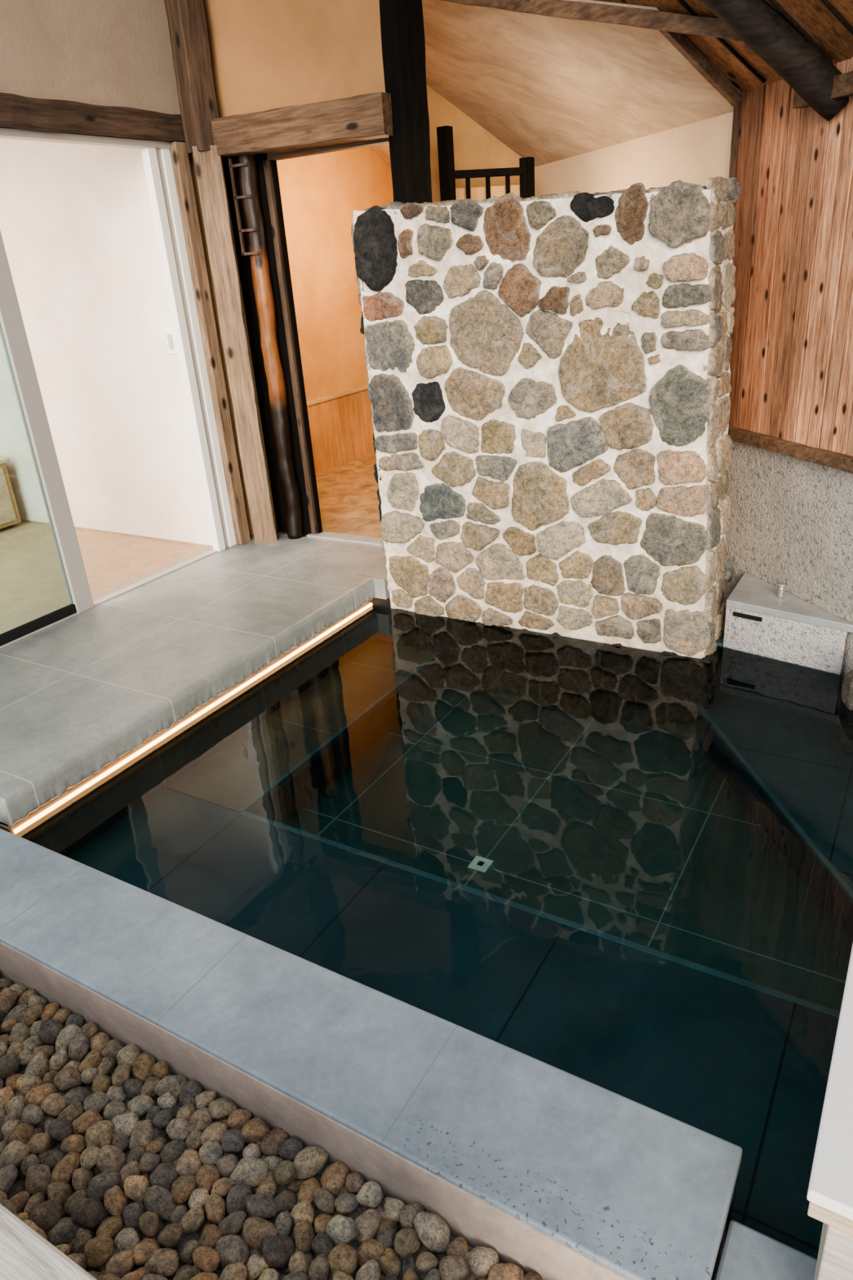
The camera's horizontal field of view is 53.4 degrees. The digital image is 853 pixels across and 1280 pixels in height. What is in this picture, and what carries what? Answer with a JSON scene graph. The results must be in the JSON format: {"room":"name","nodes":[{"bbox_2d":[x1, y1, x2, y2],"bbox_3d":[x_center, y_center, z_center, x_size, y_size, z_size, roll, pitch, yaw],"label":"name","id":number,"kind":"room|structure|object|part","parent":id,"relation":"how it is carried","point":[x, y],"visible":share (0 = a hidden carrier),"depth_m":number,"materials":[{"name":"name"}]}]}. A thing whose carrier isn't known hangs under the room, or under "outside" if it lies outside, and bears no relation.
{"room":"spa","nodes":[
{"label":"spa","id":0,"kind":"room"},
{"bbox_2d":[0,137,119,169],"bbox_3d":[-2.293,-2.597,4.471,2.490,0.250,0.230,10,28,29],"label":"ceiling","id":1,"kind":"structure","parent":0,"point":[13,153],"depth_m":4.18,"materials":[{"name":"white paint"}]},
{"bbox_2d":[0,520,212,634],"bbox_3d":[-3.122,0.123,3.855,2.515,0.230,3.670,10,28,29],"label":"floor","id":2,"kind":"structure","parent":0,"point":[33,586],"depth_m":4.51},
{"bbox_2d":[0,457,21,531],"bbox_3d":[-3.339,-0.600,4.692,0.740,0.425,1.940,10,28,29],"label":"base cabinet","id":3,"kind":"object","parent":2,"relation":"on","point":[10,516],"visible":1,"depth_m":5.21,"materials":[{"name":"brown wood"}]},
{"bbox_3d":[-2.717,-0.788,4.994,0.015,0.330,0.580,10,28,29],"label":"door panel","id":4,"kind":"part","parent":3,"relation":"part of","materials":[{"name":"brown wood"}]},
{"bbox_2d":[21,519,213,547],"bbox_3d":[-2.132,-0.652,5.385,2.480,0.240,0.290,10,28,29],"label":"baseboard","id":5,"kind":"structure","parent":0,"point":[130,535],"depth_m":4.94,"materials":[{"name":"white wood"}]},
{"bbox_2d":[0,147,249,545],"bbox_3d":[-2.203,-1.614,4.908,2.525,1.910,0.230,10,28,29],"label":"wall","id":6,"kind":"structure","parent":0,"point":[78,233],"depth_m":4.49,"materials":[{"name":"white paint"}]},
{"bbox_2d":[164,328,177,354],"bbox_3d":[-1.265,-1.479,4.199,0.070,0.120,0.015,10,28,29],"label":"light switch","id":7,"kind":"object","parent":6,"relation":"attached to","point":[169,333],"visible":0.77,"depth_m":4.19,"materials":[{"name":"white paint"}]},
{"bbox_2d":[0,533,394,834],"bbox_3d":[-1.069,0.214,3.783,1.180,0.640,2.370,10,28,29],"label":"stone deck","id":8,"kind":"object","parent":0,"point":[81,694],"visible":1,"depth_m":3.41,"materials":[{"name":"grey stone"}]},
{"bbox_2d":[0,550,217,648],"bbox_3d":[-1.689,-0.051,3.687,0.045,0.006,2.200,10,28,29],"label":"sill","id":9,"kind":"structure","parent":8,"relation":"on","point":[185,563],"depth_m":4.12,"materials":[{"name":"silver metal"}]},
{"bbox_2d":[0,604,76,646],"bbox_3d":[-2.067,0.223,3.093,0.024,0.039,1.890,10,28,29],"label":"rail","id":10,"kind":"object","parent":9,"relation":"on","point":[9,636],"visible":1,"depth_m":3.66,"materials":[{"name":"black metal"}]},
{"bbox_2d":[140,146,229,551],"bbox_3d":[-1.176,-1.348,4.157,0.045,1.905,0.050,10,28,29],"label":"frame","id":11,"kind":"object","parent":8,"relation":"on","point":[149,157],"visible":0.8,"depth_m":4.09,"materials":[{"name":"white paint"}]},
{"bbox_2d":[160,148,236,546],"bbox_3d":[-1.133,-1.381,4.222,0.045,1.905,0.049,10,28,29],"label":"frame","id":12,"kind":"object","parent":8,"relation":"on","point":[165,153],"visible":0.68,"depth_m":4.16,"materials":[{"name":"white paint"}]},
{"bbox_2d":[169,142,250,544],"bbox_3d":[-1.090,-1.404,4.264,0.090,1.905,0.074,10,28,29],"label":"wooden frame","id":13,"kind":"object","parent":8,"relation":"on","point":[180,157],"visible":0.76,"depth_m":4.18,"materials":[{"name":"brown wood"}]},
{"bbox_2d":[0,0,433,543],"bbox_3d":[-1.337,-1.204,2.706,1.316,2.861,3.347,10,28,29],"label":"frame","id":14,"kind":"object","parent":8,"relation":"on","point":[399,113],"visible":0.88,"depth_m":3.71,"materials":[{"name":"brown wood"}]},
{"bbox_2d":[0,128,170,613],"bbox_3d":[-1.891,-0.803,3.077,0.060,1.905,3.040,10,28,29],"label":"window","id":15,"kind":"structure","parent":14,"relation":"attached to","point":[45,136],"depth_m":3.52,"materials":[{"name":"silver metal"}]},
{"bbox_3d":[-2.132,-0.626,2.708,0.004,1.840,1.890,10,28,29],"label":"pane","id":16,"kind":"part","parent":15,"relation":"part of","materials":[{"name":"clear glass"}]},
{"bbox_3d":[-1.630,-1.003,3.473,0.040,1.905,0.090,10,28,29],"label":"mullion","id":17,"kind":"part","parent":15,"relation":"part of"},
{"bbox_2d":[0,0,181,114],"bbox_3d":[-2.055,-2.277,2.429,0.070,1.180,3.420,10,28,29],"label":"plaster","id":18,"kind":"object","parent":14,"relation":"in","point":[112,53],"visible":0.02,"depth_m":3.49,"materials":[{"name":"beige paint"}]},
{"bbox_3d":[-1.044,-2.689,3.675,0.131,1.002,0.148,-23,30,-36],"label":"corner post","id":19,"kind":"part","parent":14,"relation":"part of","materials":[{"name":"brown wood"}]},
{"bbox_3d":[-0.953,-1.406,4.277,0.126,1.881,0.146,-10,25,-12],"label":"corner post","id":20,"kind":"part","parent":14,"relation":"part of","materials":[{"name":"beige wood"}]},
{"bbox_2d":[227,158,245,255],"bbox_3d":[-0.892,-2.034,3.989,0.013,0.410,0.012,10,28,29],"label":"slat stile","id":21,"kind":"object","parent":14,"relation":"attached to","point":[230,162],"visible":1,"depth_m":3.98,"materials":[{"name":"brown wood"}]},
{"bbox_2d":[231,162,247,168],"bbox_3d":[-0.864,-2.182,3.896,0.095,0.012,0.012,10,28,29],"label":"rail","id":22,"kind":"object","parent":21,"relation":"attached to","point":[244,164],"depth_m":3.89,"materials":[{"name":"brown wood"}]},
{"bbox_2d":[234,194,251,199],"bbox_3d":[-0.855,-2.064,3.949,0.095,0.012,0.012,10,28,29],"label":"rail","id":23,"kind":"object","parent":21,"relation":"attached to","point":[244,196],"depth_m":3.94,"materials":[{"name":"brown wood"}]},
{"bbox_2d":[239,228,256,232],"bbox_3d":[-0.846,-1.937,4.007,0.095,0.012,0.012,10,28,29],"label":"rail","id":24,"kind":"object","parent":21,"relation":"attached to","point":[248,229],"depth_m":4.00,"materials":[{"name":"brown wood"}]},
{"bbox_2d":[242,251,259,255],"bbox_3d":[-0.839,-1.846,4.048,0.095,0.012,0.012,10,28,29],"label":"rail","id":25,"kind":"object","parent":21,"relation":"attached to","point":[255,252],"depth_m":4.04,"materials":[{"name":"brown wood"}]},
{"bbox_3d":[-0.777,-1.414,4.288,0.099,1.860,0.098,10,28,29],"label":"gnarled post","id":26,"kind":"part","parent":14,"relation":"part of","materials":[{"name":"brown wood"}]},
{"bbox_2d":[202,0,386,118],"bbox_3d":[-0.781,-2.793,3.616,1.460,1.000,0.060,10,28,29],"label":"plaster","id":27,"kind":"object","parent":14,"relation":"in","point":[266,55],"depth_m":3.59,"materials":[{"name":"beige paint"}]},
{"bbox_3d":[-0.046,-1.730,3.648,0.140,2.860,0.145,-19,28,-29],"label":"dark post","id":28,"kind":"part","parent":14,"relation":"part of","materials":[{"name":"black wood"}]},
{"bbox_2d":[188,153,277,533],"bbox_3d":[-1.217,-1.601,4.531,0.690,2.060,0.160,10,28,29],"label":"wooden post","id":29,"kind":"object","parent":8,"relation":"on","point":[194,180],"visible":0.07,"depth_m":4.36,"materials":[{"name":"brown wood"}]},
{"bbox_2d":[275,451,381,537],"bbox_3d":[0.497,-0.876,5.455,3.160,0.225,2.820,10,28,29],"label":"floor","id":30,"kind":"structure","parent":0,"point":[348,498],"depth_m":5.39,"materials":[{"name":"brown wood"}]},
{"bbox_2d":[306,531,382,546],"bbox_3d":[-0.299,-0.521,4.504,0.790,0.025,0.088,10,28,29],"label":"threshold","id":31,"kind":"object","parent":30,"relation":"on","point":[324,535],"visible":0.36,"depth_m":4.56,"materials":[{"name":"stone"}]},
{"bbox_2d":[270,160,322,533],"bbox_3d":[-0.651,-1.430,4.302,0.010,1.860,0.030,10,28,29],"label":"jamb edge","id":32,"kind":"object","parent":31,"relation":"on","point":[273,163],"visible":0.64,"depth_m":4.26,"materials":[{"name":"black wood"}]},
{"bbox_2d":[436,125,534,201],"bbox_3d":[0.365,-1.692,4.644,0.522,1.945,0.082,-11,25,-15],"label":"railing","id":33,"kind":"object","parent":30,"relation":"on","point":[447,174],"visible":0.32,"depth_m":4.32,"materials":[{"name":"brown wood"}]},
{"bbox_3d":[0.157,-1.651,4.587,0.060,1.945,0.060,10,28,29],"label":"post","id":34,"kind":"part","parent":33,"relation":"part of","materials":[{"name":"black wood"}]},
{"bbox_3d":[0.374,-1.582,4.726,0.440,1.675,0.014,-11,25,-15],"label":"board panel","id":35,"kind":"part","parent":33,"relation":"part of","materials":[{"name":"brown wood"}]},
{"bbox_3d":[0.312,-2.385,4.329,0.439,0.035,0.035,-11,25,-15],"label":"rail","id":36,"kind":"part","parent":33,"relation":"part of","materials":[{"name":"black wood"}]},
{"bbox_3d":[0.579,-1.666,4.731,0.060,1.795,0.060,10,28,29],"label":"post","id":37,"kind":"part","parent":33,"relation":"part of","materials":[{"name":"black wood"}]},
{"bbox_2d":[0,977,722,1279],"bbox_3d":[-1.237,1.926,0.487,10.000,0.470,4.000,10,28,29],"label":"ground","id":38,"kind":"structure","parent":0,"point":[408,1261],"depth_m":1.59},
{"bbox_2d":[0,1203,97,1279],"bbox_3d":[-0.974,0.967,1.464,2.400,0.430,0.115,10,28,29],"label":"plank","id":39,"kind":"object","parent":38,"relation":"on","point":[25,1254],"visible":1,"depth_m":1.15,"materials":[{"name":"grey wood"}]},
{"bbox_2d":[0,977,542,1279],"bbox_3d":[-0.611,1.056,1.664,2.452,0.100,0.471,10,28,29],"label":"river pebbles","id":40,"kind":"object","parent":38,"relation":"on","point":[159,1172],"visible":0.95,"depth_m":1.63,"materials":[{"name":"stone"}]},
{"bbox_2d":[0,827,817,1279],"bbox_3d":[-0.570,0.965,1.765,4.800,0.190,0.790,10,28,29],"label":"stone coping","id":41,"kind":"object","parent":38,"relation":"on","point":[566,1175],"visible":0.99,"depth_m":1.66},
{"bbox_2d":[806,943,852,1279],"bbox_3d":[1.099,0.758,1.306,0.850,0.417,0.965,10,28,29],"label":"cabinet","id":42,"kind":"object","parent":41,"relation":"on","point":[830,1188],"depth_m":1.13,"materials":[{"name":"white wood"}]},
{"bbox_3d":[1.088,0.596,1.231,0.846,0.021,0.965,10,28,29],"label":"edge trim","id":43,"kind":"part","parent":42,"relation":"part of","materials":[{"name":"brown wood"}]},
{"bbox_2d":[276,85,535,475],"bbox_3d":[-0.199,-2.583,5.119,1.760,3.300,2.720,10,28,29],"label":"wall","id":44,"kind":"structure","parent":0,"point":[320,193],"depth_m":5.88,"materials":[{"name":"paint"}]},
{"bbox_2d":[222,153,311,534],"bbox_3d":[-0.785,-1.455,4.381,0.245,1.860,0.075,10,28,29],"label":"door","id":45,"kind":"structure","parent":44,"relation":"in","point":[244,263],"depth_m":4.33,"materials":[{"name":"black wood"}]},
{"bbox_2d":[262,153,317,533],"bbox_3d":[-0.670,-1.431,4.308,0.030,1.860,0.060,10,28,29],"label":"door frame","id":46,"kind":"structure","parent":44,"relation":"attached to","point":[267,164],"depth_m":4.24,"materials":[{"name":"black wood"}]},
{"bbox_2d":[259,137,389,160],"bbox_3d":[-0.423,-2.188,3.763,0.780,0.030,0.060,10,28,29],"label":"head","id":47,"kind":"object","parent":44,"relation":"attached to","point":[308,151],"visible":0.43,"depth_m":3.77},
{"bbox_2d":[14,604,852,1258],"bbox_3d":[0.853,0.659,2.636,3.700,0.510,2.510,10,28,29],"label":"pool","id":48,"kind":"object","parent":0,"point":[661,922],"visible":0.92,"depth_m":2.69,"materials":[{"name":"liquid"}]},
{"bbox_2d":[13,603,372,833],"bbox_3d":[-0.750,0.203,3.294,0.008,0.011,1.930,10,28,29],"label":"strip light","id":49,"kind":"object","parent":48,"relation":"on","point":[84,787],"visible":1,"depth_m":3.05,"materials":[{"name":"white plastic"}]},
{"bbox_2d":[719,572,852,720],"bbox_3d":[1.332,0.100,3.368,0.249,0.655,0.631,-11,25,-14],"label":"granite ledge","id":50,"kind":"object","parent":48,"relation":"on","point":[780,649],"visible":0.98,"depth_m":3.25,"materials":[{"name":"stone"}]},
{"bbox_2d":[777,582,786,598],"bbox_3d":[1.371,-0.191,3.276,0.032,0.055,0.032,10,28,29],"label":"tap","id":51,"kind":"object","parent":50,"relation":"on","point":[780,594],"depth_m":3.27,"materials":[{"name":"silver metal"}]},
{"bbox_2d":[835,669,852,754],"bbox_3d":[1.509,0.238,2.933,0.150,0.383,0.173,10,28,29],"label":"boulder","id":52,"kind":"object","parent":48,"relation":"on","point":[844,731],"visible":0.99,"depth_m":2.91,"materials":[{"name":"stone"}]},
{"bbox_2d":[351,176,740,738],"bbox_3d":[0.494,-0.687,3.499,1.539,2.102,0.397,10,28,29],"label":"stone wall","id":53,"kind":"structure","parent":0,"point":[549,387],"depth_m":3.26,"materials":[{"name":"beige stone"}]},
{"bbox_2d":[724,551,733,582],"bbox_3d":[1.255,-0.309,3.617,0.113,0.159,0.128,10,28,29],"label":"rock","id":54,"kind":"object","parent":53,"relation":"attached to","point":[729,568],"visible":0.33,"depth_m":3.57,"materials":[{"name":"stone"}]},
{"bbox_2d":[369,0,741,168],"bbox_3d":[0.319,-3.317,4.368,3.154,1.608,2.780,10,28,29],"label":"ceiling","id":55,"kind":"structure","parent":0,"point":[551,89],"depth_m":3.61,"materials":[{"name":"beige wood"}]},
{"bbox_2d":[534,111,733,197],"bbox_3d":[1.404,-1.374,2.961,0.180,1.340,6.600,-11,25,-14],"label":"plaster","id":56,"kind":"object","parent":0,"point":[695,153],"visible":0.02,"depth_m":3.71,"materials":[{"name":"beige paint"}]},
{"bbox_2d":[591,0,852,93],"bbox_3d":[-0.162,-2.455,1.973,2.949,2.012,4.206,-11,25,-14],"label":"soffit","id":57,"kind":"structure","parent":0,"point":[813,16],"depth_m":2.75,"materials":[{"name":"brown wood"}]},
{"bbox_2d":[658,10,742,107],"bbox_3d":[0.960,-2.035,2.981,0.397,0.284,0.032,-13,26,-19],"label":"board","id":58,"kind":"object","parent":57,"relation":"attached to","point":[680,42],"visible":0.84,"depth_m":2.98,"materials":[{"name":"brown wood"}]},
{"bbox_2d":[676,0,766,84],"bbox_3d":[0.231,-2.326,2.442,1.271,1.263,1.403,10,28,29],"label":"joint","id":59,"kind":"object","parent":57,"relation":"attached to","point":[691,11],"depth_m":2.86,"materials":[{"name":"black wood"}]},
{"bbox_2d":[700,0,849,121],"bbox_3d":[0.837,-2.018,2.560,0.980,0.842,0.118,-2,24,5],"label":"log","id":60,"kind":"object","parent":57,"relation":"attached to","point":[757,24],"visible":0.97,"depth_m":2.60,"materials":[{"name":"black wood"}]},
{"bbox_2d":[431,0,742,41],"bbox_3d":[0.457,-2.340,3.136,0.055,0.531,1.684,-24,31,-37],"label":"ceiling beam","id":61,"kind":"structure","parent":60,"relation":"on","point":[679,23],"depth_m":2.94,"materials":[{"name":"brown wood"}]},
{"bbox_2d":[768,0,832,62],"bbox_3d":[0.326,-2.206,2.161,1.271,1.263,1.403,10,28,29],"label":"joint","id":62,"kind":"object","parent":57,"relation":"attached to","point":[774,2],"depth_m":2.58,"materials":[{"name":"black wood"}]},
{"bbox_2d":[820,0,852,35],"bbox_3d":[0.373,-2.145,2.021,1.271,1.263,1.403,10,28,29],"label":"joint","id":63,"kind":"object","parent":57,"relation":"attached to","point":[825,2],"depth_m":2.44,"materials":[{"name":"black wood"}]},
{"bbox_2d":[728,106,740,177],"bbox_3d":[1.190,-1.444,3.334,0.047,1.190,0.048,10,28,29],"label":"end post","id":64,"kind":"object","parent":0,"point":[736,110],"depth_m":3.14,"materials":[{"name":"brown wood"}]},
{"bbox_2d":[724,440,852,719],"bbox_3d":[1.485,-0.191,3.494,0.200,1.260,6.600,-11,25,-14],"label":"wall","id":65,"kind":"structure","parent":0,"point":[792,517],"depth_m":3.22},
{"bbox_2d":[727,425,852,473],"bbox_3d":[1.748,-0.217,1.990,0.054,0.050,3.620,-11,25,-14],"label":"wooden beam","id":66,"kind":"structure","parent":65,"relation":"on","point":[819,455],"depth_m":3.11,"materials":[{"name":"brown wood"}]},
{"bbox_3d":[1.749,-0.217,1.990,0.053,0.050,3.620,-11,25,-14],"label":"sill","id":67,"kind":"part","parent":66,"relation":"part of","materials":[{"name":"brown wood"}]},
{"bbox_2d":[728,57,852,456],"bbox_3d":[1.722,-0.786,1.732,0.028,1.220,3.610,-11,25,-14],"label":"cladding","id":68,"kind":"object","parent":65,"relation":"attached to","point":[791,372],"visible":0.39,"depth_m":2.98,"materials":[{"name":"brown wood"}]},
{"bbox_2d":[791,88,813,109],"bbox_3d":[1.241,-1.753,2.739,0.056,0.064,0.101,-11,25,-14],"label":"wall plate","id":69,"kind":"object","parent":68,"relation":"attached to","point":[799,102],"depth_m":2.76,"materials":[{"name":"brown wood"}]},
{"bbox_2d":[831,71,852,97],"bbox_3d":[1.293,-1.690,2.583,0.056,0.066,0.093,-11,25,-14],"label":"wall plate","id":70,"kind":"object","parent":68,"relation":"attached to","point":[842,85],"depth_m":2.58,"materials":[{"name":"brown wood"}]}
]}

